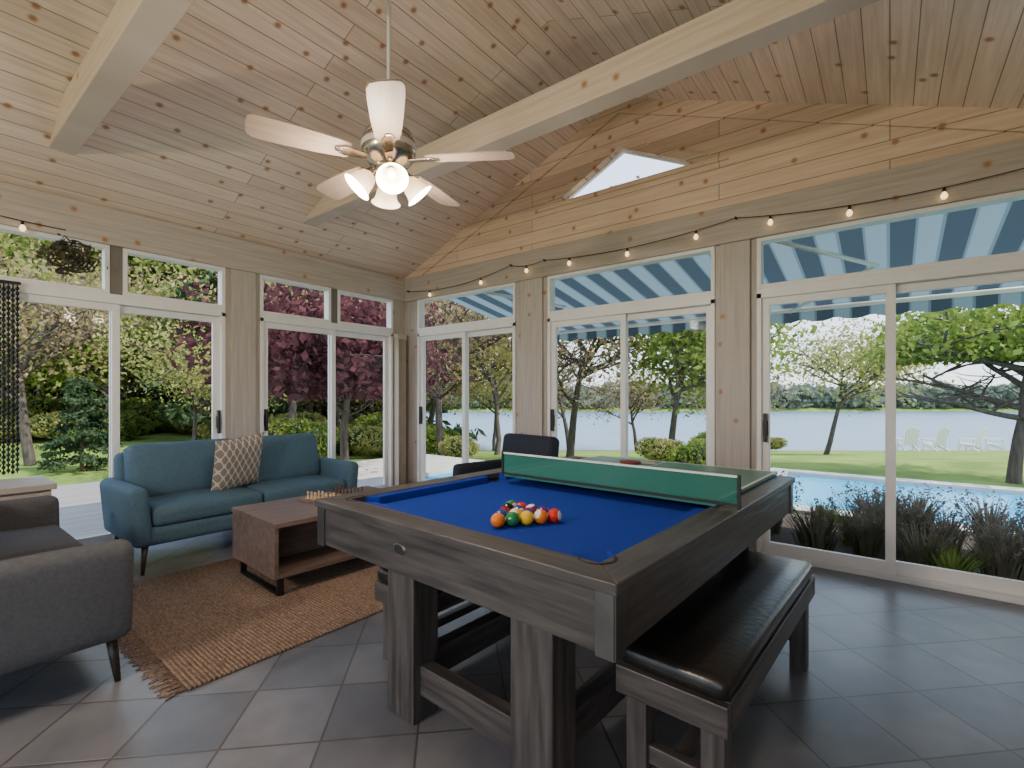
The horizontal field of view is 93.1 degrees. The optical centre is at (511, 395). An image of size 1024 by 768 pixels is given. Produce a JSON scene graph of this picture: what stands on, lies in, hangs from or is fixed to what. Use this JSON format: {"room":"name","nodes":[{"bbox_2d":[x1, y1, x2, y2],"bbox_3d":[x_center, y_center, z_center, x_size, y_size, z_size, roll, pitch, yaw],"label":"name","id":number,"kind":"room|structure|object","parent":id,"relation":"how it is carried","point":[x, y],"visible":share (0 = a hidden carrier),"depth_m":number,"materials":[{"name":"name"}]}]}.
{"room":"sunroom","nodes":[
{"label":"sunroom","id":0,"kind":"room"},
{"bbox_2d":[0,182,404,485],"bbox_3d":[-3.876,-0.145,3.616,0.160,2.890,7.740,0,0,38],"label":"wall","id":1,"kind":"structure","parent":0,"point":[81,220],"depth_m":4.67,"materials":[{"name":"brown wood"}]},
{"bbox_2d":[0,224,224,544],"bbox_3d":[-3.430,0.010,4.188,0.140,2.580,1.730,0,0,38],"label":"door","id":2,"kind":"structure","parent":1,"relation":"in","point":[114,297],"depth_m":4.18,"materials":[{"name":"white plastic"}]},
{"bbox_2d":[0,279,20,474],"bbox_3d":[-3.789,-0.137,3.581,0.024,1.447,0.230,0,0,38],"label":"curtain","id":3,"kind":"object","parent":2,"relation":"hanging from","point":[3,288],"visible":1,"depth_m":3.62,"materials":[{"name":"black fabric"}]},
{"bbox_2d":[34,233,107,274],"bbox_3d":[-3.521,-1.115,3.888,0.096,0.332,0.452,0,0,38],"label":"twig wreath","id":4,"kind":"object","parent":2,"relation":"attached to","point":[70,258],"visible":1,"depth_m":3.86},
{"bbox_2d":[231,269,255,438],"bbox_3d":[-2.751,0.010,4.971,0.030,2.580,0.240,0,0,38],"label":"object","id":5,"kind":"structure","parent":1,"relation":"attached to","point":[243,283],"depth_m":4.96,"materials":[{"name":"brown wood"}]},
{"bbox_2d":[260,275,392,487],"bbox_3d":[-2.158,0.010,5.821,0.140,2.580,1.730,0,0,38],"label":"door","id":6,"kind":"structure","parent":1,"relation":"in","point":[331,325],"depth_m":5.80,"materials":[{"name":"white plastic"}]},
{"bbox_2d":[393,334,406,485],"bbox_3d":[-1.496,0.215,6.491,0.090,2.070,0.160,0,0,38],"label":"vertical blinds","id":7,"kind":"object","parent":1,"relation":"attached to","point":[399,339],"visible":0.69,"depth_m":6.46,"materials":[{"name":"fabric"}]},
{"bbox_2d":[0,0,1023,278],"bbox_3d":[-1.367,-2.260,1.598,6.860,1.541,8.040,0,0,38],"label":"ceiling","id":8,"kind":"structure","parent":0,"point":[175,147],"depth_m":3.55,"materials":[{"name":"brown wood"}]},
{"bbox_2d":[49,0,194,154],"bbox_3d":[-1.148,-1.885,1.878,5.484,0.200,0.150,0,0,38],"label":"ceiling beam","id":9,"kind":"structure","parent":8,"relation":"attached to","point":[133,31],"depth_m":2.64,"materials":[{"name":"wood"}]},
{"bbox_2d":[245,0,514,208],"bbox_3d":[-0.668,-1.931,2.559,1.237,1.838,1.272,0,0,38],"label":"ceiling fan","id":10,"kind":"object","parent":8,"relation":"hanging from","point":[388,146],"depth_m":2.42,"materials":[{"name":"wood"}]},
{"bbox_2d":[303,0,878,225],"bbox_3d":[0.019,-1.885,3.376,5.484,0.200,0.150,0,0,38],"label":"ceiling beam","id":11,"kind":"structure","parent":8,"relation":"attached to","point":[737,28],"depth_m":2.79,"materials":[{"name":"wood"}]},
{"bbox_2d":[0,529,1023,767],"bbox_3d":[-1.336,1.360,1.637,6.660,0.120,8.040,0,0,38],"label":"floor","id":12,"kind":"structure","parent":0,"point":[897,675],"depth_m":2.05,"materials":[{"name":"tile"}]},
{"bbox_2d":[0,476,56,500],"bbox_3d":[-3.698,0.955,3.161,0.540,0.690,1.000,0,0,38],"label":"end table","id":13,"kind":"object","parent":12,"relation":"on","point":[34,486],"visible":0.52,"depth_m":3.33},
{"bbox_2d":[0,495,133,681],"bbox_3d":[-2.643,0.871,2.384,1.729,0.860,0.869,0,0,38],"label":"armchair","id":14,"kind":"object","parent":12,"relation":"on","point":[60,596],"visible":1,"depth_m":2.06,"materials":[{"name":"fabric"}]},
{"bbox_2d":[99,433,358,575],"bbox_3d":[-2.446,0.847,4.417,0.849,0.910,1.898,0,0,38],"label":"loveseat","id":15,"kind":"object","parent":12,"relation":"on","point":[157,493],"visible":0.74,"depth_m":3.98,"materials":[{"name":"fabric"}]},
{"bbox_2d":[211,432,263,490],"bbox_3d":[-2.429,0.595,4.302,0.198,0.527,0.538,0,0,21],"label":"throw pillow","id":16,"kind":"object","parent":15,"relation":"on","point":[236,461],"visible":0.98,"depth_m":4.21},
{"bbox_2d":[118,557,382,700],"bbox_3d":[-1.385,1.292,3.526,1.703,0.017,2.422,0,0,39],"label":"jute rug","id":17,"kind":"object","parent":12,"relation":"on","point":[199,626],"visible":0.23,"depth_m":2.85,"materials":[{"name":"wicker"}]},
{"bbox_2d":[231,486,377,595],"bbox_3d":[-1.392,1.042,3.696,0.720,0.476,1.120,0,0,41],"label":"coffee table","id":18,"kind":"object","parent":17,"relation":"on","point":[277,539],"visible":0.48,"depth_m":3.35,"materials":[{"name":"brown wood"}]},
{"bbox_2d":[298,483,362,503],"bbox_3d":[-1.373,0.758,3.770,0.380,0.092,0.380,0,0,28],"label":"chess set","id":19,"kind":"object","parent":18,"relation":"on","point":[309,499],"visible":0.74,"depth_m":3.74,"materials":[{"name":"brown wood"}]},
{"bbox_2d":[375,567,481,660],"bbox_3d":[-0.111,1.064,2.787,0.360,0.472,1.340,0,0,40],"label":"bench","id":20,"kind":"object","parent":12,"relation":"on","point":[445,600],"visible":0.22,"depth_m":2.38,"materials":[{"name":"grey wood"}]},
{"bbox_2d":[453,433,559,475],"bbox_3d":[-0.050,0.846,4.698,0.770,0.909,0.780,0,0,-42],"label":"armchair","id":21,"kind":"object","parent":12,"relation":"on","point":[512,442],"visible":0.17,"depth_m":4.80,"materials":[{"name":"fabric"}]},
{"bbox_2d":[314,456,794,767],"bbox_3d":[0.399,0.901,2.700,1.650,0.798,2.280,0,0,41],"label":"pool table","id":22,"kind":"object","parent":12,"relation":"on","point":[597,578],"visible":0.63,"depth_m":1.82,"materials":[{"name":"grey wood"}]},
{"bbox_2d":[491,500,561,527],"bbox_3d":[0.015,0.518,2.106,0.317,0.062,0.283,0,0,42],"label":"balls","id":23,"kind":"object","parent":22,"relation":"on","point":[511,512],"visible":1,"depth_m":2.06},
{"bbox_2d":[501,451,777,509],"bbox_3d":[0.853,0.424,3.028,1.402,0.152,1.190,0,0,41],"label":"table tennis","id":24,"kind":"object","parent":22,"relation":"on","point":[709,485],"visible":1,"depth_m":2.56,"materials":[{"name":"wood"}]},
{"bbox_2d":[616,550,814,767],"bbox_3d":[0.900,1.044,1.961,0.350,0.512,1.320,0,0,41],"label":"bench","id":25,"kind":"object","parent":12,"relation":"on","point":[702,664],"visible":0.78,"depth_m":1.57,"materials":[{"name":"leather"}]},
{"bbox_2d":[405,114,1023,551],"bbox_3d":[1.067,-0.810,4.721,6.600,4.220,0.160,0,0,38],"label":"wall","id":26,"kind":"structure","parent":0,"point":[767,158],"depth_m":4.13,"materials":[{"name":"brown wood"}]},
{"bbox_2d":[417,282,515,481],"bbox_3d":[-0.583,0.010,6.007,1.645,2.580,0.140,0,0,38],"label":"door","id":27,"kind":"structure","parent":26,"relation":"in","point":[504,325],"depth_m":6.01,"materials":[{"name":"white plastic"}]},
{"bbox_2d":[405,105,619,278],"bbox_3d":[-0.219,-2.160,5.657,3.180,1.420,0.025,0,0,38],"label":"trim","id":28,"kind":"structure","parent":26,"relation":"attached to","point":[608,115],"depth_m":5.38,"materials":[{"name":"brown wood"}]},
{"bbox_2d":[519,277,542,435],"bbox_3d":[0.205,0.010,5.323,0.320,2.580,0.030,0,0,38],"label":"trim","id":29,"kind":"structure","parent":26,"relation":"attached to","point":[531,290],"depth_m":5.30,"materials":[{"name":"brown wood"}]},
{"bbox_2d":[547,246,714,465],"bbox_3d":[1.086,0.010,4.707,1.713,2.580,0.140,0,0,38],"label":"door","id":30,"kind":"structure","parent":26,"relation":"in","point":[700,302],"depth_m":4.67,"materials":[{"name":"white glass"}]},
{"bbox_2d":[535,138,728,212],"bbox_3d":[1.064,-2.238,4.716,1.983,0.489,0.112,0,0,38],"label":"gable window","id":31,"kind":"structure","parent":26,"relation":"in","point":[698,159],"depth_m":4.62,"materials":[{"name":"brown wood"}]},
{"bbox_2d":[720,239,750,468],"bbox_3d":[1.858,0.010,4.035,0.230,2.580,0.030,0,0,38],"label":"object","id":32,"kind":"structure","parent":26,"relation":"attached to","point":[735,257],"depth_m":4.01,"materials":[{"name":"brown wood"}]},
{"bbox_2d":[449,200,1023,340],"bbox_3d":[2.858,-1.255,5.132,8.600,0.650,2.610,0,0,38],"label":"awning","id":33,"kind":"object","parent":26,"relation":"attached to","point":[997,228],"visible":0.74,"depth_m":5.16,"materials":[{"name":"fabric"}]},
{"bbox_2d":[517,168,1023,272],"label":"string lights","id":34,"kind":"object","parent":26,"relation":"attached to","point":[849,212],"depth_m":3.74,"materials":[{"name":"black plastic"}]},
{"bbox_2d":[619,98,1023,132],"bbox_3d":[2.289,-2.160,3.702,3.180,1.420,0.025,0,0,38],"label":"ceiling beam","id":35,"kind":"structure","parent":26,"relation":"attached to","point":[1011,120],"depth_m":3.56,"materials":[{"name":"brown wood"}]},
{"bbox_2d":[757,190,1023,604],"bbox_3d":[2.695,0.010,3.453,1.714,2.580,0.140,0,0,38],"label":"door","id":36,"kind":"structure","parent":26,"relation":"in","point":[1005,267],"depth_m":3.43,"materials":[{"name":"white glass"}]},
{"label":"outside","id":37,"kind":"structure","parent":0,"visible":0},
{"bbox_2d":[426,411,1017,449],"bbox_3d":[13.997,3.300,68.997,232.688,0.001,207.980,0,0,38],"label":"lake","id":38,"kind":"structure","parent":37,"point":[810,430],"depth_m":50.81,"materials":[{"name":"liquid"}]},
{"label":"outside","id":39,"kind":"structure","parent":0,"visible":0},
{"bbox_2d":[0,407,1023,487],"bbox_3d":[9.997,3.100,51.748,282.415,2.900,267.016,0,0,38],"label":"ground","id":40,"kind":"structure","parent":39,"point":[989,467],"depth_m":12.72,"materials":[{"name":"green plant"}]},
{"bbox_2d":[0,396,71,441],"bbox_3d":[-18.030,0.916,18.384,2.321,1.874,3.195,0,0,19],"label":"shrub","id":41,"kind":"object","parent":40,"relation":"on","point":[36,406],"visible":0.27,"depth_m":18.12,"materials":[{"name":"green plant"}]},
{"bbox_2d":[29,411,73,437],"bbox_3d":[-16.039,1.026,17.451,2.074,1.082,1.875,0,0,-10],"label":"shrub","id":42,"kind":"object","parent":40,"relation":"on","point":[42,424],"visible":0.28,"depth_m":16.82,"materials":[{"name":"green plant"}]},
{"bbox_2d":[0,232,154,392],"bbox_3d":[-27.952,-6.517,33.222,17.156,16.989,19.542,0,0,-32],"label":"deciduous tree","id":43,"kind":"object","parent":40,"relation":"on","point":[3,236],"visible":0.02,"depth_m":28.17,"materials":[{"name":"green plant"}]},
{"bbox_2d":[31,375,125,472],"bbox_3d":[-9.390,0.711,10.643,1.713,2.343,1.560,0,0,28],"label":"spruce tree","id":44,"kind":"object","parent":40,"relation":"on","point":[85,416],"visible":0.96,"depth_m":10.47,"materials":[{"name":"green plant"}]},
{"bbox_2d":[0,236,156,382],"bbox_3d":[-19.016,-2.711,17.614,10.135,9.079,12.289,0,0,-29],"label":"deciduous tree","id":45,"kind":"object","parent":40,"relation":"on","point":[24,240],"visible":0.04,"depth_m":18.79,"materials":[{"name":"green plant"}]},
{"bbox_2d":[52,481,108,538],"bbox_3d":[-6.382,1.470,4.150,4.430,0.260,7.700,0,0,38],"label":"deck","id":46,"kind":"object","parent":40,"relation":"on","point":[80,506],"visible":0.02,"depth_m":5.73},
{"bbox_2d":[0,247,173,397],"bbox_3d":[-19.136,-2.428,19.572,9.152,8.478,10.406,0,0,-26],"label":"deciduous tree","id":47,"kind":"object","parent":40,"relation":"on","point":[5,254],"visible":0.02,"depth_m":19.28,"materials":[{"name":"green plant"}]},
{"bbox_2d":[0,256,176,398],"bbox_3d":[-18.872,-2.147,20.027,8.525,7.897,9.693,0,0,3],"label":"deciduous tree","id":48,"kind":"object","parent":40,"relation":"on","point":[175,265],"visible":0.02,"depth_m":20.32,"materials":[{"name":"green plant"}]},
{"bbox_2d":[0,258,177,400],"bbox_3d":[-17.942,-2.033,16.755,8.269,7.660,9.402,0,0,-2],"label":"deciduous tree","id":49,"kind":"object","parent":40,"relation":"on","point":[30,378],"visible":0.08,"depth_m":17.57,"materials":[{"name":"green plant"}]},
{"bbox_2d":[0,238,181,465],"bbox_3d":[-12.426,-1.223,12.079,6.693,5.995,8.115,0,0,-9],"label":"deciduous tree","id":50,"kind":"object","parent":40,"relation":"on","point":[60,323],"visible":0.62,"depth_m":11.49,"materials":[{"name":"green plant"}]},
{"bbox_2d":[0,239,195,399],"bbox_3d":[-19.031,-2.650,23.274,10.756,8.922,10.190,0,0,-44],"label":"deciduous tree","id":51,"kind":"object","parent":40,"relation":"on","point":[31,246],"visible":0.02,"depth_m":21.64,"materials":[{"name":"green plant"}]},
{"bbox_2d":[0,243,199,411],"bbox_3d":[-14.794,-1.816,18.314,8.851,7.211,7.785,0,0,-22],"label":"deciduous tree","id":52,"kind":"object","parent":40,"relation":"on","point":[97,378],"visible":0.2,"depth_m":17.58,"materials":[{"name":"green plant"}]},
{"bbox_2d":[0,233,204,291],"bbox_3d":[-22.414,-6.378,33.055,16.913,16.602,21.588,0,0,31],"label":"deciduous tree","id":53,"kind":"object","parent":40,"relation":"on","point":[21,238],"visible":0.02,"depth_m":28.00,"materials":[{"name":"green plant"}]},
{"bbox_2d":[10,247,199,396],"bbox_3d":[-18.858,-3.006,22.264,10.284,9.658,10.970,0,0,3],"label":"deciduous tree","id":54,"kind":"object","parent":40,"relation":"on","point":[36,264],"visible":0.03,"depth_m":22.54,"materials":[{"name":"green plant"}]},
{"bbox_2d":[106,410,154,441],"bbox_3d":[-14.633,1.151,18.178,1.599,1.291,2.200,0,0,-12],"label":"shrub","id":55,"kind":"object","parent":40,"relation":"on","point":[136,425],"visible":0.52,"depth_m":18.16,"materials":[{"name":"green plant"}]},
{"bbox_2d":[0,234,288,295],"bbox_3d":[-20.842,-6.969,30.767,23.174,17.821,18.155,0,0,-26],"label":"deciduous tree","id":56,"kind":"object","parent":40,"relation":"on","point":[134,260],"visible":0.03,"depth_m":27.13,"materials":[{"name":"green plant"}]},
{"bbox_2d":[120,397,170,433],"bbox_3d":[-16.352,0.938,21.291,3.101,1.819,2.253,0,0,29],"label":"shrub","id":57,"kind":"object","parent":40,"relation":"on","point":[148,410],"visible":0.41,"depth_m":20.83,"materials":[{"name":"green plant"}]},
{"bbox_2d":[121,261,192,403],"bbox_3d":[-20.739,-3.630,29.455,5.662,10.833,5.862,0,0,42],"label":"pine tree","id":58,"kind":"object","parent":40,"relation":"on","point":[132,382],"visible":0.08,"depth_m":28.56,"materials":[{"name":"green plant"}]},
{"bbox_2d":[77,312,294,439],"bbox_3d":[-7.918,-0.213,12.312,4.523,3.960,4.774,0,0,18],"label":"deciduous tree","id":59,"kind":"object","parent":40,"relation":"on","point":[193,382],"visible":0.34,"depth_m":11.68,"materials":[{"name":"green plant"}]},
{"bbox_2d":[86,265,302,359],"bbox_3d":[-11.552,-1.843,19.752,8.959,7.789,7.866,0,0,-10],"label":"deciduous tree","id":60,"kind":"object","parent":40,"relation":"on","point":[167,285],"visible":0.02,"depth_m":18.46,"materials":[{"name":"green plant"}]},
{"bbox_2d":[136,266,310,429],"bbox_3d":[-10.536,-3.025,17.963,5.330,10.199,5.519,0,0,9],"label":"deciduous tree","id":61,"kind":"object","parent":40,"relation":"on","point":[175,413],"visible":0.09,"depth_m":16.88,"materials":[{"name":"green plant"}]},
{"bbox_2d":[197,413,273,439],"bbox_3d":[-10.370,1.134,18.457,2.880,1.502,2.604,0,0,-38],"label":"shrub","id":62,"kind":"object","parent":40,"relation":"on","point":[206,429],"visible":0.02,"depth_m":17.34,"materials":[{"name":"green plant"}]},
{"bbox_2d":[152,264,362,411],"bbox_3d":[-7.885,-1.385,17.873,8.430,7.382,8.898,0,0,21],"label":"deciduous tree","id":63,"kind":"object","parent":40,"relation":"on","point":[189,269],"visible":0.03,"depth_m":15.69,"materials":[{"name":"green plant"}]},
{"bbox_2d":[268,411,327,424],"bbox_3d":[-7.810,1.261,17.293,2.542,1.466,2.812,0,0,-43],"label":"shrub","id":64,"kind":"object","parent":40,"relation":"on","point":[314,417],"visible":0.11,"depth_m":16.90,"materials":[{"name":"green plant"}]},
{"bbox_2d":[268,417,339,456],"bbox_3d":[-6.176,1.306,14.075,2.339,1.372,1.699,0,0,2],"label":"shrub","id":65,"kind":"object","parent":40,"relation":"on","point":[299,426],"visible":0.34,"depth_m":13.77,"materials":[{"name":"green plant"}]},
{"bbox_2d":[134,270,476,460],"bbox_3d":[-4.018,-0.812,9.792,7.094,5.234,5.833,0,0,14],"label":"maple tree","id":66,"kind":"object","parent":40,"relation":"on","point":[300,359],"visible":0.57,"depth_m":8.31,"materials":[{"name":"purple plant"}]},
{"bbox_2d":[214,281,441,420],"bbox_3d":[-5.867,-1.821,15.443,8.366,7.856,8.924,0,0,3],"label":"deciduous tree","id":67,"kind":"object","parent":40,"relation":"on","point":[293,408],"visible":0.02,"depth_m":15.59,"materials":[{"name":"green plant"}]},
{"bbox_2d":[348,425,382,456],"bbox_3d":[-4.453,1.376,15.082,1.858,0.969,1.680,0,0,-32],"label":"shrub","id":68,"kind":"object","parent":40,"relation":"on","point":[368,441],"visible":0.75,"depth_m":14.55,"materials":[{"name":"green plant"}]},
{"bbox_2d":[348,411,382,456],"bbox_3d":[-4.457,1.426,17.089,3.047,1.787,2.213,0,0,39],"label":"shrub","id":69,"kind":"object","parent":40,"relation":"on","point":[374,420],"visible":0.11,"depth_m":16.86,"materials":[{"name":"green plant"}]},
{"bbox_2d":[300,303,486,442],"bbox_3d":[-8.524,-5.826,33.102,11.234,20.760,10.850,0,0,37],"label":"deciduous tree","id":70,"kind":"object","parent":40,"relation":"on","point":[457,427],"visible":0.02,"depth_m":32.42,"materials":[{"name":"green plant"}]},
{"bbox_2d":[322,297,510,455],"bbox_3d":[-2.075,-1.356,15.307,9.017,6.662,7.436,0,0,-41],"label":"deciduous tree","id":71,"kind":"object","parent":40,"relation":"on","point":[454,318],"visible":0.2,"depth_m":13.99,"materials":[{"name":"green plant"}]},
{"bbox_2d":[356,454,484,486],"bbox_3d":[-1.437,1.590,8.486,6.300,0.220,5.180,0,0,38],"label":"patio","id":72,"kind":"structure","parent":40,"relation":"on","point":[370,472],"depth_m":10.04,"materials":[{"name":"stone"}]},
{"bbox_2d":[357,367,483,414],"bbox_3d":[-5.942,-0.544,26.016,8.180,7.328,9.919,0,0,-37],"label":"deciduous tree","id":73,"kind":"object","parent":40,"relation":"on","point":[444,386],"visible":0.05,"depth_m":25.21,"materials":[{"name":"green plant"}]},
{"bbox_2d":[426,426,449,454],"bbox_3d":[-3.478,1.788,18.944,2.251,1.321,1.636,0,0,-24],"label":"shrub","id":74,"kind":"object","parent":40,"relation":"on","point":[433,447],"visible":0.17,"depth_m":18.67,"materials":[{"name":"green plant"}]},
{"bbox_2d":[438,435,480,457],"bbox_3d":[-1.407,1.332,12.563,1.120,0.646,1.238,0,0,22],"label":"shrub","id":75,"kind":"object","parent":40,"relation":"on","point":[451,446],"visible":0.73,"depth_m":12.24,"materials":[{"name":"green plant"}]},
{"bbox_2d":[426,299,511,424],"bbox_3d":[-3.720,-1.874,21.921,10.859,9.560,10.180,0,0,-15],"label":"deciduous tree","id":76,"kind":"object","parent":40,"relation":"on","point":[433,402],"visible":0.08,"depth_m":21.57,"materials":[{"name":"green plant"}]},
{"bbox_2d":[428,302,573,454],"bbox_3d":[-1.300,-1.421,19.758,8.956,7.786,7.862,0,0,-44],"label":"deciduous tree","id":77,"kind":"object","parent":40,"relation":"on","point":[495,356],"visible":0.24,"depth_m":19.76,"materials":[{"name":"green plant"}]},
{"bbox_2d":[442,349,567,450],"bbox_3d":[-0.578,-0.109,27.373,7.957,6.600,7.538,0,0,33],"label":"deciduous tree","id":78,"kind":"object","parent":40,"relation":"on","point":[487,396],"visible":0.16,"depth_m":27.06,"materials":[{"name":"green plant"}]},
{"bbox_2d":[53,380,1019,408],"bbox_3d":[8.305,-0.096,108.238,193.789,7.138,151.753,0,0,38],"label":"treeline","id":79,"kind":"object","parent":40,"relation":"on","point":[814,399],"visible":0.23,"depth_m":105.73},
{"bbox_2d":[458,175,673,456],"bbox_3d":[1.293,-1.756,14.811,8.924,7.856,8.366,0,0,28],"label":"deciduous tree","id":80,"kind":"object","parent":40,"relation":"on","point":[583,361],"visible":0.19,"depth_m":13.96,"materials":[{"name":"green plant"}]},
{"bbox_2d":[500,340,639,447],"bbox_3d":[3.067,-0.717,28.326,8.924,7.856,8.366,0,0,-5],"label":"deciduous tree","id":81,"kind":"object","parent":40,"relation":"on","point":[562,414],"visible":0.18,"depth_m":27.72,"materials":[{"name":"green plant"}]},
{"bbox_2d":[573,359,671,450],"bbox_3d":[6.342,0.288,28.809,6.693,5.995,8.115,0,0,5],"label":"deciduous tree","id":82,"kind":"object","parent":40,"relation":"on","point":[636,398],"visible":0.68,"depth_m":27.78,"materials":[{"name":"green plant"}]},
{"bbox_2d":[635,436,686,461],"bbox_3d":[3.554,1.285,11.467,1.120,0.646,1.238,0,0,-31],"label":"shrub","id":83,"kind":"object","parent":40,"relation":"on","point":[653,448],"visible":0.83,"depth_m":11.21,"materials":[{"name":"green plant"}]},
{"bbox_2d":[667,438,705,464],"bbox_3d":[4.106,1.328,10.451,1.450,0.851,1.054,0,0,-24],"label":"shrub","id":84,"kind":"object","parent":40,"relation":"on","point":[689,452],"visible":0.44,"depth_m":10.14,"materials":[{"name":"green plant"}]},
{"bbox_2d":[581,320,824,439],"bbox_3d":[4.908,-1.288,12.956,6.922,6.412,7.870,0,0,19],"label":"deciduous tree","id":85,"kind":"object","parent":40,"relation":"on","point":[688,348],"visible":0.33,"depth_m":12.89,"materials":[{"name":"green plant"}]},
{"bbox_2d":[666,355,816,422],"bbox_3d":[11.758,-0.128,27.643,7.436,6.662,9.017,0,0,-9],"label":"deciduous tree","id":86,"kind":"object","parent":40,"relation":"on","point":[773,376],"visible":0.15,"depth_m":25.85,"materials":[{"name":"green plant"}]},
{"bbox_2d":[770,437,787,449],"bbox_3d":[14.512,2.643,27.019,1.408,0.764,1.316,0,0,-7],"label":"shrub","id":87,"kind":"object","parent":40,"relation":"on","point":[776,443],"visible":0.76,"depth_m":26.67,"materials":[{"name":"green plant"}]},
{"bbox_2d":[770,314,954,454],"bbox_3d":[13.415,-0.862,19.859,6.790,6.724,7.734,0,0,-25],"label":"deciduous tree","id":88,"kind":"object","parent":40,"relation":"on","point":[863,369],"visible":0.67,"depth_m":19.14,"materials":[{"name":"green plant"}]},
{"bbox_2d":[770,513,983,573],"bbox_3d":[3.720,1.610,4.530,6.100,0.180,2.680,0,0,38],"label":"garden bed","id":89,"kind":"object","parent":40,"relation":"on","point":[783,536],"visible":0.02,"depth_m":5.10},
{"bbox_2d":[800,500,845,535],"bbox_3d":[3.420,1.338,5.323,0.522,0.364,0.508,0,0,-35],"label":"ornamental grass","id":90,"kind":"object","parent":89,"relation":"on","point":[832,513],"depth_m":5.29,"materials":[{"name":"green plant"}]},
{"bbox_2d":[781,495,867,551],"bbox_3d":[2.756,1.192,4.356,0.799,0.655,0.766,0,0,-2],"label":"ornamental grass","id":91,"kind":"object","parent":89,"relation":"on","point":[813,535],"depth_m":4.28,"materials":[{"name":"green plant"}]},
{"bbox_2d":[831,508,854,545],"bbox_3d":[3.459,1.341,4.953,0.512,0.357,0.499,0,0,-39],"label":"ornamental grass","id":92,"kind":"object","parent":89,"relation":"on","point":[846,541],"depth_m":4.92,"materials":[{"name":"green plant"}]},
{"bbox_2d":[825,487,910,558],"bbox_3d":[3.187,1.195,4.365,0.703,0.649,0.757,0,0,21],"label":"ornamental grass","id":93,"kind":"object","parent":89,"relation":"on","point":[866,538],"depth_m":4.29,"materials":[{"name":"green plant"}]},
{"bbox_2d":[835,481,913,512],"bbox_3d":[3.833,1.216,5.111,0.710,0.608,0.741,0,0,21],"label":"ornamental grass","id":94,"kind":"object","parent":89,"relation":"on","point":[877,495],"depth_m":5.21,"materials":[{"name":"green plant"}]},
{"bbox_2d":[831,485,923,549],"bbox_3d":[3.604,1.207,4.809,0.679,0.627,0.731,0,0,-6],"label":"ornamental grass","id":95,"kind":"object","parent":89,"relation":"on","point":[866,498],"depth_m":4.84,"materials":[{"name":"green plant"}]},
{"bbox_2d":[856,484,947,555],"bbox_3d":[3.697,1.194,4.671,0.795,0.652,0.762,0,0,-27],"label":"ornamental grass","id":96,"kind":"object","parent":89,"relation":"on","point":[909,506],"depth_m":4.60,"materials":[{"name":"green plant"}]},
{"bbox_2d":[874,483,962,543],"bbox_3d":[4.215,1.211,5.079,0.753,0.618,0.722,0,0,24],"label":"ornamental grass","id":97,"kind":"object","parent":89,"relation":"on","point":[914,500],"depth_m":5.04,"materials":[{"name":"green plant"}]},
{"bbox_2d":[873,507,966,566],"bbox_3d":[3.287,1.233,3.894,0.670,0.574,0.622,0,0,-44],"label":"ornamental grass","id":98,"kind":"object","parent":89,"relation":"on","point":[913,546],"depth_m":3.85,"materials":[{"name":"green plant"}]},
{"bbox_2d":[902,497,995,557],"bbox_3d":[3.940,1.230,4.385,0.677,0.580,0.707,0,0,11],"label":"ornamental grass","id":99,"kind":"object","parent":89,"relation":"on","point":[927,518],"depth_m":4.37,"materials":[{"name":"green plant"}]},
{"bbox_2d":[918,536,1001,572],"bbox_3d":[3.373,1.320,3.719,0.558,0.400,0.574,0,0,-7],"label":"ornamental grass","id":100,"kind":"object","parent":89,"relation":"on","point":[954,562],"depth_m":3.68,"materials":[{"name":"green plant"}]},
{"bbox_2d":[942,516,1023,580],"bbox_3d":[3.717,1.233,3.706,0.670,0.574,0.699,0,0,-10],"label":"ornamental grass","id":101,"kind":"object","parent":89,"relation":"on","point":[1002,565],"depth_m":3.64,"materials":[{"name":"green plant"}]},
{"bbox_2d":[945,489,1023,546],"bbox_3d":[4.589,1.216,4.666,0.658,0.607,0.708,0,0,-37],"label":"ornamental grass","id":102,"kind":"object","parent":89,"relation":"on","point":[976,501],"depth_m":4.66,"materials":[{"name":"green plant"}]},
{"bbox_2d":[953,497,1023,578],"bbox_3d":[3.968,1.197,3.918,0.699,0.645,0.752,0,0,35],"label":"ornamental grass","id":103,"kind":"object","parent":89,"relation":"on","point":[992,531],"depth_m":3.94,"materials":[{"name":"green plant"}]},
{"bbox_2d":[994,519,1023,575],"bbox_3d":[3.939,1.230,3.589,0.628,0.580,0.676,0,0,-25],"label":"ornamental grass","id":104,"kind":"object","parent":89,"relation":"on","point":[1011,525],"depth_m":3.66,"materials":[{"name":"green plant"}]},
{"bbox_2d":[770,468,1023,535],"bbox_3d":[8.863,1.600,4.947,11.800,0.200,4.000,0,0,38],"label":"swimming pool","id":105,"kind":"object","parent":40,"relation":"on","point":[816,484],"visible":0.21,"depth_m":8.04,"materials":[{"name":"liquid"}]},
{"bbox_2d":[896,427,920,450],"bbox_3d":[22.340,2.413,27.319,0.936,1.402,1.147,0,0,18],"label":"chair","id":106,"kind":"object","parent":40,"relation":"on","point":[912,433],"visible":0.94,"depth_m":27.04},
{"bbox_2d":[920,427,950,450],"bbox_3d":[23.905,2.413,27.310,0.936,1.402,1.147,0,0,-2],"label":"chair","id":107,"kind":"object","parent":40,"relation":"on","point":[941,439],"visible":0.98,"depth_m":27.08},
{"bbox_2d":[850,303,1023,483],"bbox_3d":[10.028,-0.572,9.243,6.447,4.716,5.831,0,0,-33],"label":"maple tree","id":108,"kind":"object","parent":40,"relation":"on","point":[981,341],"visible":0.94,"depth_m":9.31,"materials":[{"name":"green plant"}]},
{"bbox_2d":[956,427,987,450],"bbox_3d":[25.969,2.413,27.324,0.936,1.402,1.147,0,0,-22],"label":"chair","id":109,"kind":"object","parent":40,"relation":"on","point":[976,441],"visible":0.97,"depth_m":27.19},
{"bbox_2d":[983,428,1011,450],"bbox_3d":[27.425,2.413,27.359,0.936,1.402,1.147,0,0,-42],"label":"chair","id":110,"kind":"object","parent":40,"relation":"on","point":[987,444],"visible":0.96,"depth_m":27.37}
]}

